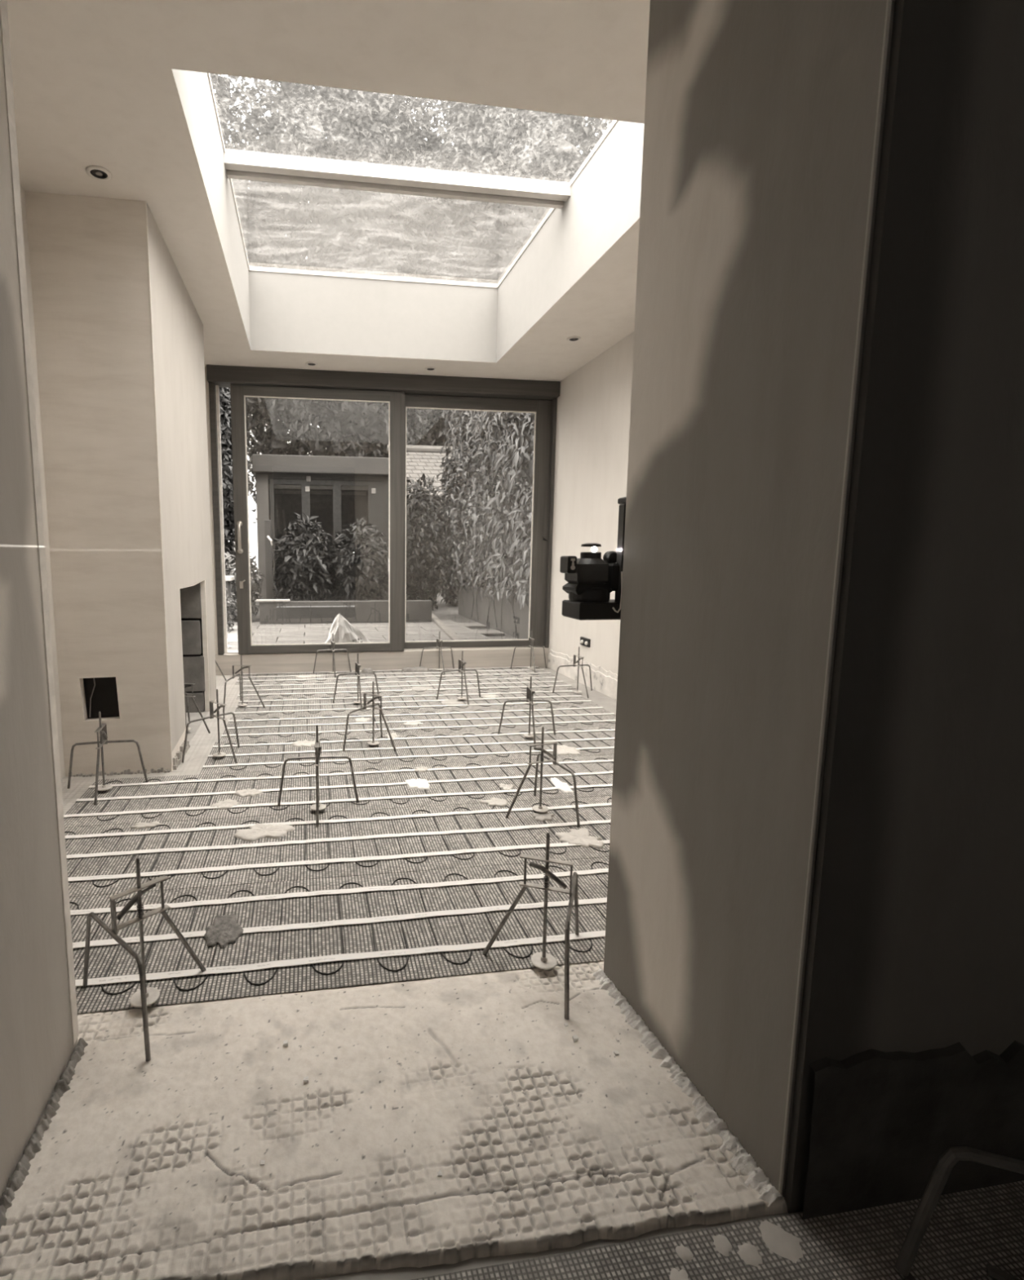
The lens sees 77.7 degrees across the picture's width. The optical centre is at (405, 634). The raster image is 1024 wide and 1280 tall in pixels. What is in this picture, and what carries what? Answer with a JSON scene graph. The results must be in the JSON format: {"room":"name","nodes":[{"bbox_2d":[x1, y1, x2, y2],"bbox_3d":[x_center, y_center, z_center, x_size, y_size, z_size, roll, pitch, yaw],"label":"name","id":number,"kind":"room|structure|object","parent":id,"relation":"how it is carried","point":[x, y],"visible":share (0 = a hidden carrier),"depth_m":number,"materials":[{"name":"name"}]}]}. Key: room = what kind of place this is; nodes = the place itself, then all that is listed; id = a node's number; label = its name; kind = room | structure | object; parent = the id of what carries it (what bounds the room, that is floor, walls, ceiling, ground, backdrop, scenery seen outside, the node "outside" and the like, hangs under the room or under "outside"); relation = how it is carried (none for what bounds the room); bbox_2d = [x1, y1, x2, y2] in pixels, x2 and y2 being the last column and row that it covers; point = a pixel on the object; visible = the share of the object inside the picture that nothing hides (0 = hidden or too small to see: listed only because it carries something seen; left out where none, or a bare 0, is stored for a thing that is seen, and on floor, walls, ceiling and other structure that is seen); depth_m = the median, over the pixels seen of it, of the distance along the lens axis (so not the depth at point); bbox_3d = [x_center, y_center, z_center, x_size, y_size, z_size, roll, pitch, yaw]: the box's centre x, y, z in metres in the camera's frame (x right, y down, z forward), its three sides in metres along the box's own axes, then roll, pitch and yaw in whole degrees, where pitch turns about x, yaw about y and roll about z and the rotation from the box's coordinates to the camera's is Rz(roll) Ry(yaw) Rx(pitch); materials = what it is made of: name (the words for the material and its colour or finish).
{"room":"building under construction","nodes":[
{"label":"building under construction","id":0,"kind":"room"},
{"bbox_2d":[19,184,65,779],"bbox_3d":[-1.853,-0.955,3.243,0.250,3.250,4.564,-1,7,-9],"label":"wall","id":1,"kind":"structure","parent":0,"point":[22,190],"depth_m":2.87,"materials":[{"name":"paint"}]},
{"bbox_2d":[25,191,216,777],"bbox_3d":[-1.530,-0.721,3.708,0.522,2.669,1.574,-1,7,-9],"label":"wall","id":2,"kind":"structure","parent":0,"point":[119,336],"depth_m":2.99,"materials":[{"name":"grey paint"}]},
{"bbox_2d":[204,366,218,654],"bbox_3d":[-1.881,-1.245,5.488,0.385,3.250,0.120,-1,7,-9],"label":"wall","id":3,"kind":"structure","parent":0,"point":[207,398],"depth_m":5.48,"materials":[{"name":"paint"}]},
{"bbox_2d":[215,647,549,675],"bbox_3d":[-0.171,0.253,5.932,3.172,0.198,0.112,-1,7,-9],"label":"trim","id":4,"kind":"structure","parent":3,"relation":"attached to","point":[495,657],"depth_m":5.86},
{"bbox_2d":[206,364,560,654],"bbox_3d":[-0.141,-1.072,5.736,3.129,2.480,0.208,-1,7,-9],"label":"door","id":5,"kind":"structure","parent":3,"relation":"in","point":[402,392],"depth_m":5.65,"materials":[{"name":"paint"}]},
{"bbox_2d":[7,0,650,381],"bbox_3d":[-0.013,-2.328,3.509,4.013,0.581,4.754,-1,7,-9],"label":"ceiling","id":6,"kind":"structure","parent":0,"point":[122,87],"depth_m":2.39,"materials":[{"name":"paint"}]},
{"bbox_2d":[85,165,112,181],"bbox_3d":[-1.275,-1.919,2.604,0.100,0.008,0.100,-1,7,-9],"label":"recessed light","id":7,"kind":"object","parent":6,"relation":"in","point":[99,173],"visible":1,"depth_m":2.60,"materials":[{"name":"white plastic"}]},
{"bbox_2d":[306,361,317,365],"bbox_3d":[-0.779,-2.254,5.215,0.100,0.008,0.100,-1,7,-9],"label":"recessed light","id":8,"kind":"object","parent":6,"relation":"in","point":[309,363],"visible":1,"depth_m":5.20,"materials":[{"name":"white plastic"}]},
{"bbox_2d":[207,72,617,288],"bbox_3d":[-0.001,-2.614,3.538,2.183,0.082,3.091,-1,7,-9],"label":"window","id":9,"kind":"structure","parent":6,"relation":"attached to","point":[297,215],"depth_m":4.08,"materials":[{"name":"glass"}]},
{"bbox_2d":[425,366,436,370],"bbox_3d":[0.219,-2.267,5.340,0.100,0.008,0.100,-1,7,-9],"label":"recessed light","id":10,"kind":"object","parent":6,"relation":"in","point":[429,368],"visible":1,"depth_m":5.33,"materials":[{"name":"white plastic"}]},
{"bbox_2d":[567,336,581,341],"bbox_3d":[1.239,-2.166,4.586,0.100,0.008,0.100,-1,7,-9],"label":"recessed light","id":11,"kind":"object","parent":6,"relation":"in","point":[572,338],"visible":1,"depth_m":4.58,"materials":[{"name":"white plastic"}]},
{"bbox_2d":[227,573,519,651],"bbox_3d":[-2.735,-1.181,17.718,16.000,0.384,24.136,-1,7,-9],"label":"patio","id":12,"kind":"structure","parent":0,"point":[446,620],"depth_m":7.70,"materials":[{"name":"stone"}]},
{"bbox_2d":[225,575,235,623],"bbox_3d":[-2.929,-0.452,8.337,1.250,0.640,0.350,-1,7,-9],"label":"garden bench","id":13,"kind":"object","parent":12,"relation":"on","point":[228,578],"visible":0.2,"depth_m":8.32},
{"bbox_2d":[226,588,237,631],"bbox_3d":[-2.291,-0.273,7.668,0.644,0.642,0.484,-1,7,-9],"label":"shrub","id":14,"kind":"object","parent":12,"relation":"on","point":[229,605],"visible":0.17,"depth_m":7.66,"materials":[{"name":"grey plant"}]},
{"bbox_2d":[219,386,249,586],"bbox_3d":[-3.165,-2.289,9.683,1.477,4.702,1.608,-1,7,-9],"label":"hedge","id":15,"kind":"object","parent":12,"relation":"on","point":[224,393],"visible":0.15,"depth_m":9.36,"materials":[{"name":"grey plant"}]},
{"bbox_2d":[224,540,266,620],"bbox_3d":[-2.361,-0.765,8.921,0.759,1.318,0.741,3,8,22],"label":"shrub","id":16,"kind":"object","parent":12,"relation":"on","point":[254,587],"visible":0.3,"depth_m":8.87,"materials":[{"name":"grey plant"}]},
{"bbox_2d":[209,73,288,542],"bbox_3d":[-8.164,-11.534,20.020,8.961,21.229,5.765,1,7,3],"label":"tree","id":17,"kind":"object","parent":12,"relation":"on","point":[223,95],"visible":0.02,"depth_m":19.73,"materials":[{"name":"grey plant"}]},
{"bbox_2d":[264,520,283,599],"bbox_3d":[-1.889,-0.911,8.955,0.123,1.440,0.377,-6,9,-39],"label":"post","id":18,"kind":"object","parent":12,"relation":"on","point":[268,523],"visible":0.91,"depth_m":9.00,"materials":[{"name":"silver metal"}]},
{"bbox_2d":[266,535,273,545],"bbox_3d":[-1.938,-1.337,8.917,0.064,0.138,0.137,-6,10,-42],"label":"tap","id":19,"kind":"object","parent":18,"relation":"on","point":[269,542],"depth_m":8.97,"materials":[{"name":"silver metal"}]},
{"bbox_2d":[271,511,340,600],"bbox_3d":[-1.507,-1.001,9.392,1.134,1.688,1.049,-1,7,-9],"label":"shrub","id":20,"kind":"object","parent":12,"relation":"on","point":[303,562],"visible":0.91,"depth_m":9.15,"materials":[{"name":"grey plant"}]},
{"bbox_2d":[252,453,388,602],"bbox_3d":[-1.574,-1.853,11.886,2.290,2.580,2.750,-1,7,-9],"label":"garden room","id":21,"kind":"object","parent":12,"relation":"on","point":[339,491],"visible":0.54,"depth_m":10.73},
{"bbox_2d":[225,76,445,523],"bbox_3d":[-2.334,-11.223,22.162,9.999,20.857,6.024,-1,7,-9],"label":"tree","id":22,"kind":"object","parent":12,"relation":"on","point":[300,122],"visible":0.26,"depth_m":20.69,"materials":[{"name":"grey plant"}]},
{"bbox_2d":[255,599,431,625],"bbox_3d":[-0.820,-0.311,8.617,2.400,0.345,0.160,-1,7,-9],"label":"wall","id":23,"kind":"structure","parent":12,"relation":"on","point":[273,611],"depth_m":8.53,"materials":[{"name":"concrete"}]},
{"bbox_2d":[324,613,370,643],"bbox_3d":[-0.573,-0.033,6.253,0.495,0.360,0.278,1,7,5],"label":"sack","id":24,"kind":"object","parent":12,"relation":"on","point":[343,630],"visible":0.77,"depth_m":6.17,"materials":[{"name":"plastic"}]},
{"bbox_2d":[327,517,388,600],"bbox_3d":[-0.699,-0.970,9.500,1.064,1.619,1.127,-1,7,-9],"label":"shrub","id":25,"kind":"object","parent":12,"relation":"on","point":[368,567],"visible":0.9,"depth_m":9.25,"materials":[{"name":"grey plant"}]},
{"bbox_2d":[325,93,470,490],"bbox_3d":[0.338,-14.786,25.224,9.580,25.498,5.582,-2,8,-17],"label":"tree","id":26,"kind":"object","parent":12,"relation":"on","point":[441,107],"visible":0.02,"depth_m":23.57,"materials":[{"name":"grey plant"}]},
{"bbox_2d":[386,444,469,593],"bbox_3d":[1.759,-3.188,17.511,4.285,4.350,4.600,-1,7,-9],"label":"house","id":27,"kind":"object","parent":12,"relation":"on","point":[420,460],"visible":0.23,"depth_m":17.10,"materials":[{"name":"ceramic"}]},
{"bbox_2d":[406,473,450,610],"bbox_3d":[0.278,-1.438,10.813,1.154,2.569,1.131,-1,7,-9],"label":"shrub","id":28,"kind":"object","parent":12,"relation":"on","point":[424,584],"visible":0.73,"depth_m":10.51,"materials":[{"name":"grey plant"}]},
{"bbox_2d":[435,459,460,606],"bbox_3d":[1.147,-1.730,11.797,1.461,3.229,1.574,-1,7,-9],"label":"shrub","id":29,"kind":"object","parent":12,"relation":"on","point":[451,595],"visible":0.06,"depth_m":11.69,"materials":[{"name":"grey plant"}]},
{"bbox_2d":[436,409,547,639],"bbox_3d":[1.067,-1.784,8.075,0.667,3.579,4.461,-1,7,-9],"label":"wall","id":30,"kind":"structure","parent":12,"relation":"on","point":[493,482],"depth_m":7.80,"materials":[{"name":"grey plant"}]},
{"bbox_2d":[387,101,613,446],"bbox_3d":[4.056,-11.356,22.407,10.016,22.196,5.327,-1,7,-6],"label":"tree","id":31,"kind":"object","parent":12,"relation":"on","point":[495,140],"visible":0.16,"depth_m":20.45,"materials":[{"name":"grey plant"}]},
{"bbox_2d":[75,666,789,1279],"bbox_3d":[0.164,0.870,2.324,4.200,0.120,7.484,-1,7,-9],"label":"floor","id":32,"kind":"structure","parent":0,"point":[608,703],"depth_m":1.00,"materials":[{"name":"concrete"}]},
{"bbox_2d":[61,675,244,1014],"bbox_3d":[-1.353,0.645,3.550,0.780,0.009,4.267,-1,7,-9],"label":"mat","id":33,"kind":"object","parent":32,"relation":"on","point":[202,743],"visible":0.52,"depth_m":3.46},
{"bbox_2d":[183,671,210,733],"bbox_3d":[-1.307,0.416,3.815,0.246,0.378,0.355,2,7,11],"label":"tripod","id":34,"kind":"object","parent":33,"relation":"on","point":[189,684],"visible":0.38,"depth_m":3.81,"materials":[{"name":"metal"}]},
{"bbox_2d":[215,660,226,680],"bbox_3d":[-1.650,0.220,5.324,0.246,0.378,0.355,-1,7,-11],"label":"tripod","id":35,"kind":"object","parent":33,"relation":"on","point":[215,660],"visible":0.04,"depth_m":5.35,"materials":[{"name":"metal"}]},
{"bbox_2d":[64,795,612,897],"bbox_3d":[0.171,0.782,2.465,3.120,0.009,0.545,-1,7,-9],"label":"mat","id":36,"kind":"object","parent":32,"relation":"on","point":[195,853],"visible":0.72,"depth_m":2.36,"materials":[{"name":"plastic"}]},
{"bbox_2d":[130,821,163,829],"bbox_3d":[-1.039,0.771,2.517,0.124,0.018,0.050,-1,7,-9],"label":"adhesive splat","id":37,"kind":"object","parent":36,"relation":"on","point":[140,825],"visible":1,"depth_m":2.51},
{"bbox_2d":[233,823,295,841],"bbox_3d":[-0.554,0.780,2.463,0.242,0.018,0.151,-1,7,-9],"label":"adhesive splat","id":38,"kind":"object","parent":36,"relation":"on","point":[255,832],"visible":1,"depth_m":2.45,"materials":[{"name":"white"}]},
{"bbox_2d":[479,797,508,807],"bbox_3d":[0.400,0.744,2.763,0.118,0.018,0.100,-4,9,-31],"label":"adhesive splat","id":39,"kind":"object","parent":36,"relation":"on","point":[496,802],"visible":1,"depth_m":2.75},
{"bbox_2d":[505,726,580,826],"bbox_3d":[0.536,0.576,2.625,0.246,0.378,0.355,-2,8,-19],"label":"tripod","id":40,"kind":"object","parent":36,"relation":"on","point":[539,808],"visible":1,"depth_m":2.62,"materials":[{"name":"metal"}]},
{"bbox_2d":[532,812,554,822],"bbox_3d":[0.582,0.764,2.616,0.101,0.018,0.088,-1,7,-9],"label":"adhesive splat","id":41,"kind":"object","parent":36,"relation":"on","point":[539,816],"visible":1,"depth_m":2.61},
{"bbox_2d":[555,827,604,848],"bbox_3d":[0.671,0.790,2.414,0.172,0.019,0.170,-1,7,-9],"label":"adhesive splat","id":42,"kind":"object","parent":36,"relation":"on","point":[582,836],"visible":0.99,"depth_m":2.40,"materials":[{"name":"concrete"}]},
{"bbox_2d":[63,755,613,827],"bbox_3d":[0.083,0.713,3.001,3.110,0.009,0.545,-1,7,-9],"label":"mat","id":43,"kind":"object","parent":32,"relation":"on","point":[175,797],"visible":0.77,"depth_m":2.91,"materials":[{"name":"plastic"}]},
{"bbox_2d":[67,711,148,804],"bbox_3d":[-1.376,0.544,2.818,0.355,0.378,0.246,-1,8,-13],"label":"tripod","id":44,"kind":"object","parent":43,"relation":"on","point":[102,729],"visible":1,"depth_m":2.88,"materials":[{"name":"metal"}]},
{"bbox_2d":[210,799,239,808],"bbox_3d":[-0.786,0.744,2.733,0.124,0.018,0.096,-1,7,-9],"label":"adhesive splat","id":45,"kind":"object","parent":43,"relation":"on","point":[228,803],"visible":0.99,"depth_m":2.72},
{"bbox_2d":[234,788,262,797],"bbox_3d":[-0.715,0.728,2.863,0.126,0.018,0.088,-3,8,-24],"label":"adhesive splat","id":46,"kind":"object","parent":43,"relation":"on","point":[244,793],"visible":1,"depth_m":2.85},
{"bbox_2d":[277,724,359,826],"bbox_3d":[-0.365,0.575,2.607,0.355,0.378,0.246,-1,7,-7],"label":"tripod","id":47,"kind":"object","parent":43,"relation":"on","point":[318,806],"visible":1,"depth_m":2.68,"materials":[{"name":"metal"}]},
{"bbox_2d":[404,777,430,790],"bbox_3d":[0.059,0.716,2.977,0.113,0.018,0.141,-1,7,-9],"label":"adhesive splat","id":48,"kind":"object","parent":43,"relation":"on","point":[420,784],"visible":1,"depth_m":2.97,"materials":[{"name":"white paint"}]},
{"bbox_2d":[414,766,428,772],"bbox_3d":[0.083,0.689,3.182,0.079,0.018,0.073,-1,7,-9],"label":"adhesive splat","id":49,"kind":"object","parent":43,"relation":"on","point":[421,769],"visible":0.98,"depth_m":3.17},
{"bbox_2d":[498,783,515,790],"bbox_3d":[0.475,0.722,2.938,0.077,0.019,0.077,2,8,16],"label":"adhesive splat","id":50,"kind":"object","parent":43,"relation":"on","point":[503,786],"visible":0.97,"depth_m":2.94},
{"bbox_2d":[550,777,573,793],"bbox_3d":[0.741,0.719,2.970,0.072,0.018,0.197,0,7,-1],"label":"adhesive splat","id":51,"kind":"object","parent":43,"relation":"on","point":[563,787],"visible":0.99,"depth_m":2.95,"materials":[{"name":"white paint"}]},
{"bbox_2d":[69,857,608,1013],"bbox_3d":[0.255,0.852,1.928,3.100,0.009,0.545,-1,7,-9],"label":"mat","id":52,"kind":"object","parent":32,"relation":"on","point":[306,935],"visible":0.51,"depth_m":1.82,"materials":[{"name":"plastic"}]},
{"bbox_2d":[83,857,206,1062],"bbox_3d":[-0.605,0.713,1.534,0.355,0.378,0.246,7,10,42],"label":"tripod","id":53,"kind":"object","parent":52,"relation":"on","point":[145,997],"visible":1,"depth_m":1.49,"materials":[{"name":"metal"}]},
{"bbox_2d":[204,913,243,949],"bbox_3d":[-0.525,0.863,1.819,0.111,0.018,0.166,-1,7,-9],"label":"adhesive splat","id":54,"kind":"object","parent":52,"relation":"on","point":[224,931],"visible":1,"depth_m":1.80,"materials":[{"name":"concrete"}]},
{"bbox_2d":[483,832,579,1019],"bbox_3d":[0.330,0.700,1.658,0.246,0.378,0.355,3,8,19],"label":"tripod","id":55,"kind":"object","parent":52,"relation":"on","point":[544,961],"visible":1,"depth_m":1.64,"materials":[{"name":"metal"}]},
{"bbox_2d":[235,666,555,684],"bbox_3d":[-0.065,0.367,5.676,2.820,0.009,0.444,-1,7,-9],"label":"mat","id":56,"kind":"object","parent":32,"relation":"on","point":[495,672],"visible":0.88,"depth_m":5.66,"materials":[{"name":"plastic"}]},
{"bbox_2d":[295,674,320,678],"bbox_3d":[-0.866,0.378,5.563,0.228,0.018,0.131,-1,7,-9],"label":"adhesive splat","id":57,"kind":"object","parent":56,"relation":"on","point":[312,675],"visible":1,"depth_m":5.55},
{"bbox_2d":[313,633,351,677],"bbox_3d":[-0.644,0.185,5.625,0.355,0.378,0.246,-1,8,-13],"label":"tripod","id":58,"kind":"object","parent":56,"relation":"on","point":[332,649],"visible":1,"depth_m":5.69,"materials":[{"name":"metal"}]},
{"bbox_2d":[361,667,373,672],"bbox_3d":[-0.348,0.335,5.765,0.107,0.056,0.069,-1,7,-9],"label":"adhesive splat","id":59,"kind":"object","parent":56,"relation":"on","point":[364,670],"visible":0.89,"depth_m":5.75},
{"bbox_2d":[401,666,429,672],"bbox_3d":[0.100,0.330,5.830,0.266,0.053,0.096,-1,7,-9],"label":"adhesive splat","id":60,"kind":"object","parent":56,"relation":"on","point":[415,669],"visible":0.98,"depth_m":5.80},
{"bbox_2d":[419,631,454,674],"bbox_3d":[0.331,0.168,5.785,0.355,0.378,0.246,-2,8,-15],"label":"tripod","id":61,"kind":"object","parent":56,"relation":"on","point":[437,639],"visible":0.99,"depth_m":5.85,"materials":[{"name":"metal"}]},
{"bbox_2d":[511,630,546,672],"bbox_3d":[1.197,0.159,5.877,0.355,0.378,0.246,0,7,-4],"label":"tripod","id":62,"kind":"object","parent":56,"relation":"on","point":[531,641],"visible":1,"depth_m":5.97,"materials":[{"name":"metal"}]},
{"bbox_2d":[236,675,576,698],"bbox_3d":[0.026,0.430,5.190,2.710,0.009,0.545,-1,7,-9],"label":"mat","id":63,"kind":"object","parent":32,"relation":"on","point":[539,682],"visible":0.84,"depth_m":5.17,"materials":[{"name":"plastic"}]},
{"bbox_2d":[408,686,432,691],"bbox_3d":[0.121,0.444,5.080,0.155,0.018,0.188,6,9,36],"label":"adhesive splat","id":64,"kind":"object","parent":63,"relation":"on","point":[416,688],"visible":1,"depth_m":5.06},
{"bbox_2d":[200,725,615,774],"bbox_3d":[0.227,0.639,3.572,2.610,0.009,0.545,-1,7,-9],"label":"mat","id":65,"kind":"object","parent":32,"relation":"on","point":[267,755],"visible":0.9,"depth_m":3.52,"materials":[{"name":"plastic"}]},
{"bbox_2d":[182,688,239,764],"bbox_3d":[-0.964,0.483,3.308,0.246,0.378,0.355,7,10,41],"label":"tripod","id":66,"kind":"object","parent":65,"relation":"on","point":[212,712],"visible":1,"depth_m":3.33,"materials":[{"name":"metal"}]},
{"bbox_2d":[291,739,315,746],"bbox_3d":[-0.580,0.632,3.603,0.139,0.018,0.123,2,8,15],"label":"adhesive splat","id":67,"kind":"object","parent":65,"relation":"on","point":[305,743],"visible":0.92,"depth_m":3.59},
{"bbox_2d":[342,681,396,751],"bbox_3d":[-0.146,0.457,3.526,0.246,0.378,0.355,6,9,36],"label":"tripod","id":68,"kind":"object","parent":65,"relation":"on","point":[373,742],"visible":1,"depth_m":3.54,"materials":[{"name":"metal"}]},
{"bbox_2d":[384,732,399,738],"bbox_3d":[-0.080,0.614,3.761,0.087,0.018,0.130,-1,7,-9],"label":"adhesive splat","id":69,"kind":"object","parent":65,"relation":"on","point":[393,735],"visible":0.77,"depth_m":3.75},
{"bbox_2d":[497,675,555,743],"bbox_3d":[0.744,0.442,3.671,0.355,0.378,0.246,0,7,-1],"label":"tripod","id":70,"kind":"object","parent":65,"relation":"on","point":[530,695],"visible":1,"depth_m":3.74,"materials":[{"name":"metal"}]},
{"bbox_2d":[551,744,580,755],"bbox_3d":[0.901,0.650,3.506,0.154,0.018,0.180,-1,7,-9],"label":"adhesive splat","id":71,"kind":"object","parent":65,"relation":"on","point":[563,749],"visible":0.88,"depth_m":3.48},
{"bbox_2d":[232,688,596,717],"bbox_3d":[0.085,0.500,4.650,2.600,0.009,0.545,-1,7,-9],"label":"mat","id":72,"kind":"object","parent":32,"relation":"on","point":[312,705],"visible":0.93,"depth_m":4.61,"materials":[{"name":"plastic"}]},
{"bbox_2d":[222,654,265,712],"bbox_3d":[-1.117,0.336,4.441,0.246,0.378,0.355,1,7,5],"label":"tripod","id":73,"kind":"object","parent":72,"relation":"on","point":[242,704],"visible":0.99,"depth_m":4.44,"materials":[{"name":"metal"}]},
{"bbox_2d":[333,653,380,707],"bbox_3d":[-0.332,0.331,4.499,0.355,0.378,0.246,-1,8,-13],"label":"tripod","id":74,"kind":"object","parent":72,"relation":"on","point":[357,665],"visible":1,"depth_m":4.57,"materials":[{"name":"metal"}]},
{"bbox_2d":[440,699,463,705],"bbox_3d":[0.340,0.504,4.623,0.171,0.018,0.166,-1,7,-9],"label":"adhesive splat","id":75,"kind":"object","parent":72,"relation":"on","point":[445,702],"visible":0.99,"depth_m":4.59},
{"bbox_2d":[436,650,480,704],"bbox_3d":[0.436,0.317,4.631,0.355,0.378,0.246,-1,8,-13],"label":"tripod","id":76,"kind":"object","parent":72,"relation":"on","point":[460,668],"visible":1,"depth_m":4.70,"materials":[{"name":"metal"}]},
{"bbox_2d":[480,694,498,697],"bbox_3d":[0.660,0.481,4.814,0.134,0.018,0.107,-6,10,-41],"label":"adhesive splat","id":77,"kind":"object","parent":72,"relation":"on","point":[485,695],"visible":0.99,"depth_m":4.81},
{"bbox_2d":[220,704,616,742],"bbox_3d":[0.158,0.570,4.111,2.600,0.009,0.545,-1,7,-9],"label":"mat","id":78,"kind":"object","parent":32,"relation":"on","point":[292,726],"visible":0.92,"depth_m":4.07,"materials":[{"name":"plastic"}]},
{"bbox_2d":[354,716,370,722],"bbox_3d":[-0.291,0.566,4.128,0.108,0.018,0.109,3,8,21],"label":"adhesive splat","id":79,"kind":"object","parent":78,"relation":"on","point":[362,719],"visible":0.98,"depth_m":4.11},
{"bbox_2d":[402,720,422,726],"bbox_3d":[0.046,0.578,4.039,0.138,0.018,0.100,-1,7,-9],"label":"adhesive splat","id":80,"kind":"object","parent":78,"relation":"on","point":[413,723],"visible":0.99,"depth_m":4.02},
{"bbox_2d":[552,646,592,697],"bbox_3d":[1.372,0.289,4.870,0.355,0.378,0.246,-2,8,-15],"label":"tripod","id":81,"kind":"object","parent":32,"relation":"on","point":[575,661],"visible":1,"depth_m":4.93,"materials":[{"name":"metal"}]},
{"bbox_2d":[411,1180,1023,1279],"bbox_3d":[1.295,1.091,0.247,2.400,0.010,1.812,-1,7,-9],"label":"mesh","id":82,"kind":"object","parent":32,"relation":"on","point":[966,1231],"visible":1,"depth_m":1.00,"materials":[{"name":"plastic"}]},
{"bbox_2d":[669,1267,688,1279],"bbox_3d":[0.422,0.989,0.960,0.032,0.004,0.031,-1,7,-9],"label":"adhesive splat","id":83,"kind":"object","parent":82,"relation":"on","point":[675,1274],"visible":1,"depth_m":0.96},
{"bbox_2d":[675,1244,693,1261],"bbox_3d":[0.445,0.984,0.996,0.023,0.004,0.025,-6,9,-38],"label":"adhesive splat","id":84,"kind":"object","parent":82,"relation":"on","point":[684,1253],"visible":1,"depth_m":0.99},
{"bbox_2d":[712,1234,732,1256],"bbox_3d":[0.512,0.983,1.007,0.028,0.004,0.032,-1,7,-9],"label":"adhesive splat","id":85,"kind":"object","parent":82,"relation":"on","point":[722,1244],"visible":1,"depth_m":1.00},
{"bbox_2d":[737,1243,762,1266],"bbox_3d":[0.548,0.985,0.993,0.036,0.004,0.034,-1,7,-9],"label":"adhesive splat","id":86,"kind":"object","parent":82,"relation":"on","point":[750,1255],"visible":1,"depth_m":0.99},
{"bbox_2d":[759,1220,803,1263],"bbox_3d":[0.609,0.983,1.013,0.061,0.004,0.051,4,8,30],"label":"adhesive splat","id":87,"kind":"object","parent":82,"relation":"on","point":[783,1243],"visible":1,"depth_m":1.01,"materials":[{"name":"concrete"}]},
{"bbox_2d":[895,1146,1023,1279],"bbox_3d":[0.938,0.892,0.860,0.324,0.224,0.254,-1,7,-9],"label":"marker","id":88,"kind":"object","parent":82,"relation":"on","point":[944,1165],"visible":1,"depth_m":0.95,"materials":[{"name":"metal"}]},
{"bbox_2d":[0,0,1023,1219],"bbox_3d":[0.476,-0.667,1.115,4.700,3.260,0.616,-1,7,-9],"label":"wall","id":89,"kind":"structure","parent":0,"point":[764,123],"depth_m":1.04,"materials":[{"name":"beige paint"}]},
{"bbox_2d":[0,960,787,1279],"bbox_3d":[-0.059,0.949,1.280,1.360,0.029,0.677,-1,7,-9],"label":"floor","id":90,"kind":"structure","parent":89,"relation":"in","point":[540,1139],"depth_m":1.18,"materials":[{"name":"concrete"}]},
{"bbox_2d":[0,1037,88,1229],"bbox_3d":[-0.681,0.941,1.151,0.031,0.032,0.505,-1,7,-7],"label":"debris","id":91,"kind":"object","parent":90,"relation":"on","point":[20,1172],"visible":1,"depth_m":1.17,"materials":[{"name":"concrete"}]},
{"bbox_2d":[260,1160,265,1165],"bbox_3d":[-0.258,0.954,1.128,0.009,0.005,0.009,-1,7,-9],"label":"crumb","id":92,"kind":"object","parent":90,"relation":"on","point":[262,1162],"visible":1,"depth_m":1.13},
{"bbox_2d":[283,1040,288,1046],"bbox_3d":[-0.268,0.917,1.403,0.011,0.008,0.014,-1,7,-9],"label":"crumb","id":93,"kind":"object","parent":90,"relation":"on","point":[286,1042],"visible":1,"depth_m":1.40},
{"bbox_2d":[303,1075,308,1082],"bbox_3d":[-0.208,0.930,1.307,0.011,0.006,0.010,-1,7,-9],"label":"crumb","id":94,"kind":"object","parent":90,"relation":"on","point":[306,1078],"visible":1,"depth_m":1.30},
{"bbox_2d":[437,1169,442,1177],"bbox_3d":[0.061,0.957,1.109,0.009,0.005,0.008,-1,7,-9],"label":"crumb","id":95,"kind":"object","parent":90,"relation":"on","point":[439,1173],"visible":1,"depth_m":1.11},
{"bbox_2d":[572,1035,578,1042],"bbox_3d":[0.387,0.917,1.419,0.013,0.007,0.014,-1,7,-9],"label":"crumb","id":96,"kind":"object","parent":90,"relation":"on","point":[575,1038],"visible":1,"depth_m":1.42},
{"bbox_2d":[613,1050,619,1055],"bbox_3d":[0.466,0.924,1.379,0.010,0.005,0.008,-1,7,-9],"label":"crumb","id":97,"kind":"object","parent":90,"relation":"on","point":[616,1053],"visible":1,"depth_m":1.38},
{"bbox_2d":[593,968,783,1206],"bbox_3d":[0.563,0.924,1.351,0.045,0.023,0.596,-1,8,-12],"label":"broken screed edge","id":98,"kind":"object","parent":90,"relation":"on","point":[742,1161],"visible":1,"depth_m":1.24,"materials":[{"name":"concrete"}]},
{"bbox_2d":[560,496,626,620],"bbox_3d":[0.499,-0.191,1.589,0.178,0.306,0.162,-1,7,-9],"label":"laser level","id":99,"kind":"object","parent":89,"relation":"attached to","point":[591,580],"visible":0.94,"depth_m":1.58,"materials":[{"name":"black plastic"}]},
{"bbox_2d":[547,331,634,700],"bbox_3d":[1.852,-1.021,3.861,0.262,3.250,4.464,-1,7,-9],"label":"wall","id":100,"kind":"structure","parent":0,"point":[593,428],"depth_m":5.16,"materials":[{"name":"paint"}]},
{"bbox_2d":[580,636,591,647],"bbox_3d":[1.519,0.066,5.285,0.032,0.068,0.170,-1,7,-9],"label":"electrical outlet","id":101,"kind":"object","parent":100,"relation":"attached to","point":[585,642],"visible":1,"depth_m":5.25,"materials":[{"name":"black plastic"}]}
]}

